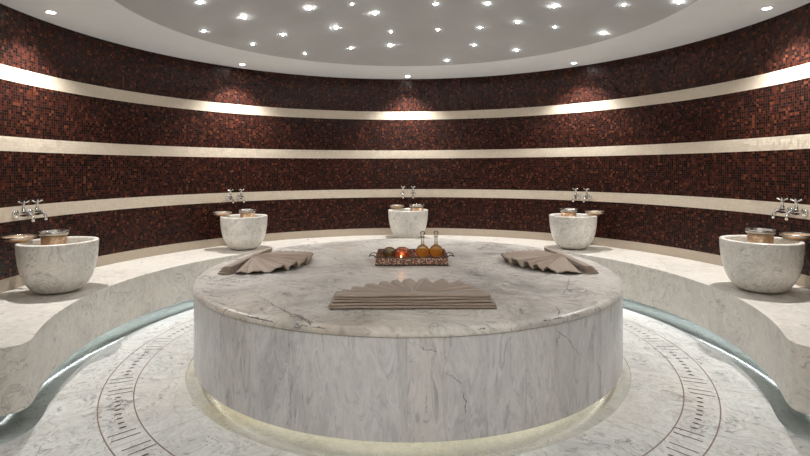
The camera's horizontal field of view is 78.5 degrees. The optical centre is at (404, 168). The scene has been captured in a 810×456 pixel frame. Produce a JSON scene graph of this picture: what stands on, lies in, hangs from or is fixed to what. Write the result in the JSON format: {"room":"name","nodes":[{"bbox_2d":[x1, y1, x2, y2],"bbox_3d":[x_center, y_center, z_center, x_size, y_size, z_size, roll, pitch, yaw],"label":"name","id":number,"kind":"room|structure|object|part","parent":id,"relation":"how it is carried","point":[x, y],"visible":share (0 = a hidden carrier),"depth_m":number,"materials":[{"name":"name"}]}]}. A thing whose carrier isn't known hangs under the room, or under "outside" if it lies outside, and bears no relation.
{"room":"spa","nodes":[
{"label":"spa","id":0,"kind":"room"},
{"bbox_2d":[0,3,809,292],"bbox_3d":[0.021,0.095,4.273,6.700,2.910,6.251,0,0,0],"label":"wall","id":1,"kind":"structure","parent":0,"point":[681,149],"depth_m":5.78,"materials":[{"name":"brown tile"}]},
{"bbox_2d":[12,200,34,221],"bbox_3d":[-3.099,0.344,4.040,0.159,0.175,0.072,0,0,0],"label":"tap","id":2,"kind":"object","parent":1,"relation":"attached to","point":[15,214],"visible":1,"depth_m":4.03,"materials":[{"name":"silver metal"}]},
{"bbox_3d":[-3.110,0.320,4.040,0.032,0.072,0.032,0,0,0],"label":"valve stem","id":3,"kind":"part","parent":2,"relation":"part of","materials":[{"name":"silver metal"}]},
{"bbox_3d":[-3.093,0.389,4.040,0.146,0.085,0.044,0,0,0],"label":"spout","id":4,"kind":"part","parent":2,"relation":"part of","materials":[{"name":"silver metal"}]},
{"bbox_2d":[26,199,47,219],"bbox_3d":[-3.096,0.344,4.184,0.159,0.175,0.072,0,0,2],"label":"tap","id":5,"kind":"object","parent":1,"relation":"attached to","point":[36,211],"visible":0.88,"depth_m":4.17,"materials":[{"name":"silver metal"}]},
{"bbox_3d":[-3.107,0.320,4.185,0.032,0.072,0.032,0,0,2],"label":"valve stem","id":6,"kind":"part","parent":5,"relation":"part of","materials":[{"name":"silver metal"}]},
{"bbox_3d":[-3.090,0.389,4.184,0.146,0.085,0.044,0,0,2],"label":"spout","id":7,"kind":"part","parent":5,"relation":"part of","materials":[{"name":"silver metal"}]},
{"bbox_2d":[225,189,233,202],"bbox_3d":[-2.196,0.341,6.245,0.159,0.175,0.072,0,0,45],"label":"tap","id":8,"kind":"object","parent":1,"relation":"attached to","point":[228,197],"visible":1,"depth_m":6.24,"materials":[{"name":"silver metal"}]},
{"bbox_2d":[236,189,244,202],"bbox_3d":[-2.092,0.341,6.345,0.072,0.175,0.159,0,0,-43],"label":"tap","id":9,"kind":"object","parent":1,"relation":"attached to","point":[238,197],"visible":1,"depth_m":6.34,"materials":[{"name":"silver metal"}]},
{"bbox_2d":[401,186,405,197],"bbox_3d":[-0.027,0.335,7.168,0.072,0.175,0.159,0,0,-1],"label":"tap","id":10,"kind":"object","parent":1,"relation":"attached to","point":[403,193],"visible":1,"depth_m":7.17,"materials":[{"name":"silver metal"}]},
{"bbox_2d":[0,235,809,415],"bbox_3d":[0.030,1.247,4.954,6.392,0.566,4.581,0,0,0],"label":"bench","id":11,"kind":"object","parent":1,"relation":"attached to","point":[39,332],"visible":0.49,"depth_m":3.90,"materials":[{"name":"stone"}]},
{"bbox_2d":[15,236,98,293],"bbox_3d":[-2.749,0.771,3.936,0.548,0.401,0.548,0,0,-2],"label":"basin","id":12,"kind":"object","parent":11,"relation":"on","point":[60,268],"visible":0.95,"depth_m":3.74,"materials":[{"name":"white stone"}]},
{"bbox_2d":[0,234,36,242],"bbox_3d":[-3.014,0.547,3.870,0.230,0.046,0.230,0,0,0],"label":"metal dish","id":13,"kind":"object","parent":12,"relation":"on","point":[19,238],"visible":1,"depth_m":3.84,"materials":[{"name":"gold metal"}]},
{"bbox_3d":[-3.014,0.554,3.870,0.216,0.033,0.216,0,0,0],"label":"dish","id":14,"kind":"part","parent":13,"relation":"part of","materials":[{"name":"orange metal"}]},
{"bbox_2d":[38,229,68,244],"bbox_3d":[-2.859,0.597,4.037,0.210,0.183,0.210,0,0,0],"label":"metal bowl","id":15,"kind":"object","parent":12,"relation":"on","point":[47,237],"visible":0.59,"depth_m":3.97,"materials":[{"name":"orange metal"}]},
{"bbox_2d":[220,214,267,249],"bbox_3d":[-1.947,0.768,6.002,0.548,0.401,0.548,0,0,-7],"label":"basin","id":16,"kind":"object","parent":11,"relation":"on","point":[238,233],"visible":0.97,"depth_m":5.80,"materials":[{"name":"white stone"}]},
{"bbox_2d":[212,211,231,215],"bbox_3d":[-2.220,0.545,6.014,0.230,0.046,0.230,0,0,0],"label":"metal dish","id":17,"kind":"object","parent":16,"relation":"on","point":[218,213],"visible":1,"depth_m":5.97,"materials":[{"name":"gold metal"}]},
{"bbox_3d":[-2.220,0.552,6.014,0.216,0.033,0.216,0,0,0],"label":"dish","id":18,"kind":"part","parent":17,"relation":"part of","materials":[{"name":"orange metal"}]},
{"bbox_2d":[239,209,255,217],"bbox_3d":[-1.947,0.594,6.127,0.210,0.183,0.210,0,0,0],"label":"metal bowl","id":19,"kind":"object","parent":16,"relation":"on","point":[244,213],"visible":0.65,"depth_m":6.05,"materials":[{"name":"orange metal"}]},
{"bbox_2d":[388,208,427,238],"bbox_3d":[0.044,0.762,6.822,0.548,0.401,0.548,0,0,-13],"label":"basin","id":20,"kind":"object","parent":11,"relation":"on","point":[404,223],"visible":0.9,"depth_m":6.61,"materials":[{"name":"white stone"}]},
{"bbox_2d":[389,205,404,208],"bbox_3d":[-0.117,0.539,7.042,0.230,0.046,0.230,0,0,0],"label":"metal dish","id":21,"kind":"object","parent":20,"relation":"on","point":[391,206],"visible":1,"depth_m":6.98,"materials":[{"name":"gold metal"}]},
{"bbox_2d":[409,204,423,210],"bbox_3d":[0.164,0.588,6.881,0.210,0.183,0.210,0,0,0],"label":"metal bowl","id":22,"kind":"object","parent":20,"relation":"on","point":[413,207],"visible":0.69,"depth_m":6.81,"materials":[{"name":"orange metal"}]},
{"bbox_2d":[549,213,596,248],"bbox_3d":[2.022,0.756,5.970,0.548,0.401,0.548,0,0,-19],"label":"basin","id":23,"kind":"object","parent":11,"relation":"on","point":[578,232],"visible":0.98,"depth_m":5.77,"materials":[{"name":"white stone"}]},
{"bbox_2d":[560,208,577,216],"bbox_3d":[2.012,0.583,6.095,0.210,0.183,0.210,0,0,0],"label":"metal bowl","id":24,"kind":"object","parent":23,"relation":"on","point":[566,212],"visible":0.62,"depth_m":6.02,"materials":[{"name":"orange metal"}]},
{"bbox_2d":[585,210,604,214],"bbox_3d":[2.293,0.532,5.978,0.230,0.046,0.230,0,0,0],"label":"metal dish","id":25,"kind":"object","parent":23,"relation":"on","point":[592,212],"visible":1,"depth_m":5.93,"materials":[{"name":"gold metal"}]},
{"bbox_3d":[2.293,0.538,5.978,0.216,0.033,0.216,0,0,0],"label":"dish","id":26,"kind":"part","parent":25,"relation":"part of","materials":[{"name":"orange metal"}]},
{"bbox_2d":[719,235,804,293],"bbox_3d":[2.790,0.754,3.891,0.548,0.401,0.548,0,0,-23],"label":"basin","id":27,"kind":"object","parent":11,"relation":"on","point":[776,267],"visible":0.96,"depth_m":3.70,"materials":[{"name":"white stone"}]},
{"bbox_2d":[745,228,776,243],"bbox_3d":[2.876,0.580,4.011,0.210,0.183,0.210,0,0,0],"label":"metal bowl","id":28,"kind":"object","parent":27,"relation":"on","point":[754,235],"visible":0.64,"depth_m":3.94,"materials":[{"name":"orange metal"}]},
{"bbox_2d":[779,232,809,240],"bbox_3d":[3.061,0.529,3.868,0.230,0.046,0.230,0,0,0],"label":"metal dish","id":29,"kind":"object","parent":27,"relation":"on","point":[800,236],"visible":1,"depth_m":3.84,"materials":[{"name":"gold metal"}]},
{"bbox_3d":[3.061,0.536,3.868,0.216,0.033,0.216,0,0,0],"label":"dish","id":30,"kind":"part","parent":29,"relation":"part of","materials":[{"name":"orange metal"}]},
{"bbox_2d":[411,186,415,197],"bbox_3d":[0.117,0.334,7.167,0.072,0.175,0.159,0,0,2],"label":"tap","id":31,"kind":"object","parent":1,"relation":"attached to","point":[413,193],"visible":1,"depth_m":7.16,"materials":[{"name":"silver metal"}]},
{"bbox_2d":[572,188,580,201],"bbox_3d":[2.169,0.328,6.311,0.072,0.175,0.159,0,0,44],"label":"tap","id":32,"kind":"object","parent":1,"relation":"attached to","point":[577,196],"visible":1,"depth_m":6.31,"materials":[{"name":"silver metal"}]},
{"bbox_2d":[583,188,591,201],"bbox_3d":[2.271,0.328,6.209,0.159,0.175,0.072,0,0,-44],"label":"tap","id":33,"kind":"object","parent":1,"relation":"attached to","point":[587,196],"visible":1,"depth_m":6.21,"materials":[{"name":"silver metal"}]},
{"bbox_2d":[772,197,793,218],"bbox_3d":[3.139,0.325,4.134,0.159,0.175,0.072,0,0,-2],"label":"tap","id":34,"kind":"object","parent":1,"relation":"attached to","point":[781,209],"visible":0.89,"depth_m":4.12,"materials":[{"name":"silver metal"}]},
{"bbox_3d":[3.133,0.370,4.134,0.146,0.085,0.044,0,0,-2],"label":"spout","id":35,"kind":"part","parent":34,"relation":"part of","materials":[{"name":"silver metal"}]},
{"bbox_3d":[3.149,0.301,4.135,0.032,0.072,0.032,0,0,-2],"label":"valve stem","id":36,"kind":"part","parent":34,"relation":"part of","materials":[{"name":"silver metal"}]},
{"bbox_2d":[785,198,808,219],"bbox_3d":[3.139,0.325,3.990,0.159,0.175,0.072,0,0,1],"label":"tap","id":37,"kind":"object","parent":1,"relation":"attached to","point":[804,212],"visible":1,"depth_m":3.98,"materials":[{"name":"silver metal"}]},
{"bbox_3d":[3.133,0.370,3.990,0.146,0.085,0.044,0,0,1],"label":"spout","id":38,"kind":"part","parent":37,"relation":"part of","materials":[{"name":"silver metal"}]},
{"bbox_3d":[3.150,0.301,3.990,0.032,0.072,0.032,0,0,1],"label":"valve stem","id":39,"kind":"part","parent":37,"relation":"part of","materials":[{"name":"silver metal"}]},
{"bbox_3d":[3.150,0.254,3.990,0.068,0.032,0.068,0,0,1],"label":"cross handle","id":40,"kind":"part","parent":37,"relation":"part of","materials":[{"name":"silver metal"}]},
{"bbox_2d":[0,308,809,455],"bbox_3d":[0.011,1.479,2.412,5.560,0.101,8.125,0,0,0],"label":"floor","id":41,"kind":"structure","parent":0,"point":[685,397],"depth_m":2.94,"materials":[{"name":"stone"}]},
{"bbox_2d":[0,0,809,78],"bbox_3d":[0.005,-1.310,2.799,6.600,0.001,9.100,0,0,0],"label":"ceiling","id":42,"kind":"structure","parent":0,"point":[108,20],"depth_m":5.05,"materials":[{"name":"white paint"}]},
{"bbox_2d":[44,10,57,13],"bbox_3d":[-2.934,-1.297,4.109,0.092,0.006,0.092,0,0,0],"label":"recessed light","id":43,"kind":"object","parent":42,"relation":"in","point":[45,11],"visible":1,"depth_m":4.10,"materials":[{"name":"white paint"}]},
{"bbox_2d":[760,6,773,9],"bbox_3d":[2.965,-1.315,4.061,0.092,0.006,0.092,0,0,0],"label":"recessed light","id":44,"kind":"object","parent":42,"relation":"in","point":[767,7],"visible":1,"depth_m":4.06,"materials":[{"name":"white paint"}]},
{"bbox_2d":[0,300,809,444],"bbox_3d":[0.026,1.466,4.267,6.500,0.001,6.065,0,0,0],"label":"water channel","id":45,"kind":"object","parent":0,"point":[12,426],"depth_m":3.69,"materials":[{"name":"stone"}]},
{"bbox_2d":[114,0,696,65],"bbox_3d":[0.015,-1.410,4.049,4.550,0.200,4.550,0,0,0],"label":"ceiling","id":46,"kind":"structure","parent":0,"point":[414,39],"depth_m":4.88,"materials":[{"name":"grey paint"}]},
{"bbox_2d":[186,357,630,455],"bbox_3d":[0.024,1.436,4.049,3.600,0.001,3.600,0,0,0],"label":"platform base","id":47,"kind":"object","parent":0,"point":[546,435],"depth_m":2.65,"materials":[{"name":"stone"}]},
{"bbox_2d":[193,238,623,442],"bbox_3d":[0.023,1.134,4.049,3.228,0.692,3.228,0,0,-40],"label":"platform","id":48,"kind":"object","parent":47,"relation":"on","point":[269,347],"visible":0.89,"depth_m":2.62,"materials":[{"name":"white stone"}]},
{"bbox_3d":[-1.292,1.096,3.186,0.070,0.516,0.626,0,0,-33],"label":"panel","id":49,"kind":"part","parent":48,"relation":"part of","materials":[{"name":"stone"}]},
{"bbox_3d":[-0.862,1.095,2.748,0.626,0.516,0.070,0,0,34],"label":"panel","id":50,"kind":"part","parent":48,"relation":"part of","materials":[{"name":"stone"}]},
{"bbox_2d":[217,248,312,273],"bbox_3d":[-1.075,0.751,4.170,0.605,0.076,0.966,0,0,4],"label":"folded towel","id":51,"kind":"object","parent":48,"relation":"on","point":[265,260],"visible":1,"depth_m":3.98,"materials":[{"name":"beige fabric"}]},
{"bbox_3d":[-0.296,1.093,2.509,0.626,0.516,0.070,0,0,12],"label":"panel","id":52,"kind":"part","parent":48,"relation":"part of","materials":[{"name":"stone"}]},
{"bbox_2d":[369,249,454,265],"bbox_3d":[0.056,0.753,4.239,0.731,0.072,0.420,0,0,0],"label":"metal tray","id":53,"kind":"object","parent":48,"relation":"on","point":[380,260],"visible":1,"depth_m":4.03,"materials":[{"name":"orange metal"}]},
{"bbox_2d":[383,247,394,256],"bbox_3d":[-0.134,0.726,4.270,0.112,0.101,0.112,0,0,0],"label":"candle holder","id":54,"kind":"object","parent":53,"relation":"on","point":[388,251],"visible":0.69,"depth_m":4.23,"materials":[{"name":"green glass"}]},
{"bbox_2d":[394,247,409,256],"bbox_3d":[-0.022,0.723,4.179,0.134,0.118,0.134,0,0,0],"label":"candle holder","id":55,"kind":"object","parent":53,"relation":"on","point":[400,251],"visible":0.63,"depth_m":4.13,"materials":[{"name":"red glass"}]},
{"bbox_2d":[416,231,428,256],"bbox_3d":[0.151,0.654,4.228,0.114,0.253,0.114,0,0,0],"label":"glass decanter","id":56,"kind":"object","parent":53,"relation":"on","point":[421,252],"visible":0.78,"depth_m":4.20,"materials":[{"name":"glass"}]},
{"bbox_2d":[429,231,442,256],"bbox_3d":[0.265,0.654,4.232,0.114,0.253,0.114,0,0,0],"label":"glass decanter","id":57,"kind":"object","parent":53,"relation":"on","point":[434,252],"visible":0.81,"depth_m":4.20,"materials":[{"name":"glass"}]},
{"bbox_2d":[328,278,496,308],"bbox_3d":[0.039,0.752,3.100,0.960,0.068,0.653,0,0,0],"label":"folded towel","id":58,"kind":"object","parent":48,"relation":"on","point":[408,294],"visible":1,"depth_m":2.82,"materials":[{"name":"beige fabric"}]},
{"bbox_3d":[0.317,1.091,2.504,0.626,0.516,0.070,0,0,-11],"label":"panel","id":59,"kind":"part","parent":48,"relation":"part of","materials":[{"name":"stone"}]},
{"bbox_2d":[501,247,598,273],"bbox_3d":[1.119,0.748,4.135,0.610,0.069,0.965,0,0,-4],"label":"folded towel","id":60,"kind":"object","parent":48,"relation":"on","point":[557,261],"visible":1,"depth_m":3.95,"materials":[{"name":"beige fabric"}]},
{"bbox_3d":[0.886,1.089,2.734,0.626,0.516,0.070,0,0,-33],"label":"panel","id":61,"kind":"part","parent":48,"relation":"part of","materials":[{"name":"stone"}]},
{"bbox_3d":[1.323,1.088,3.165,0.070,0.516,0.626,0,0,34],"label":"panel","id":62,"kind":"part","parent":48,"relation":"part of","materials":[{"name":"stone"}]}
]}

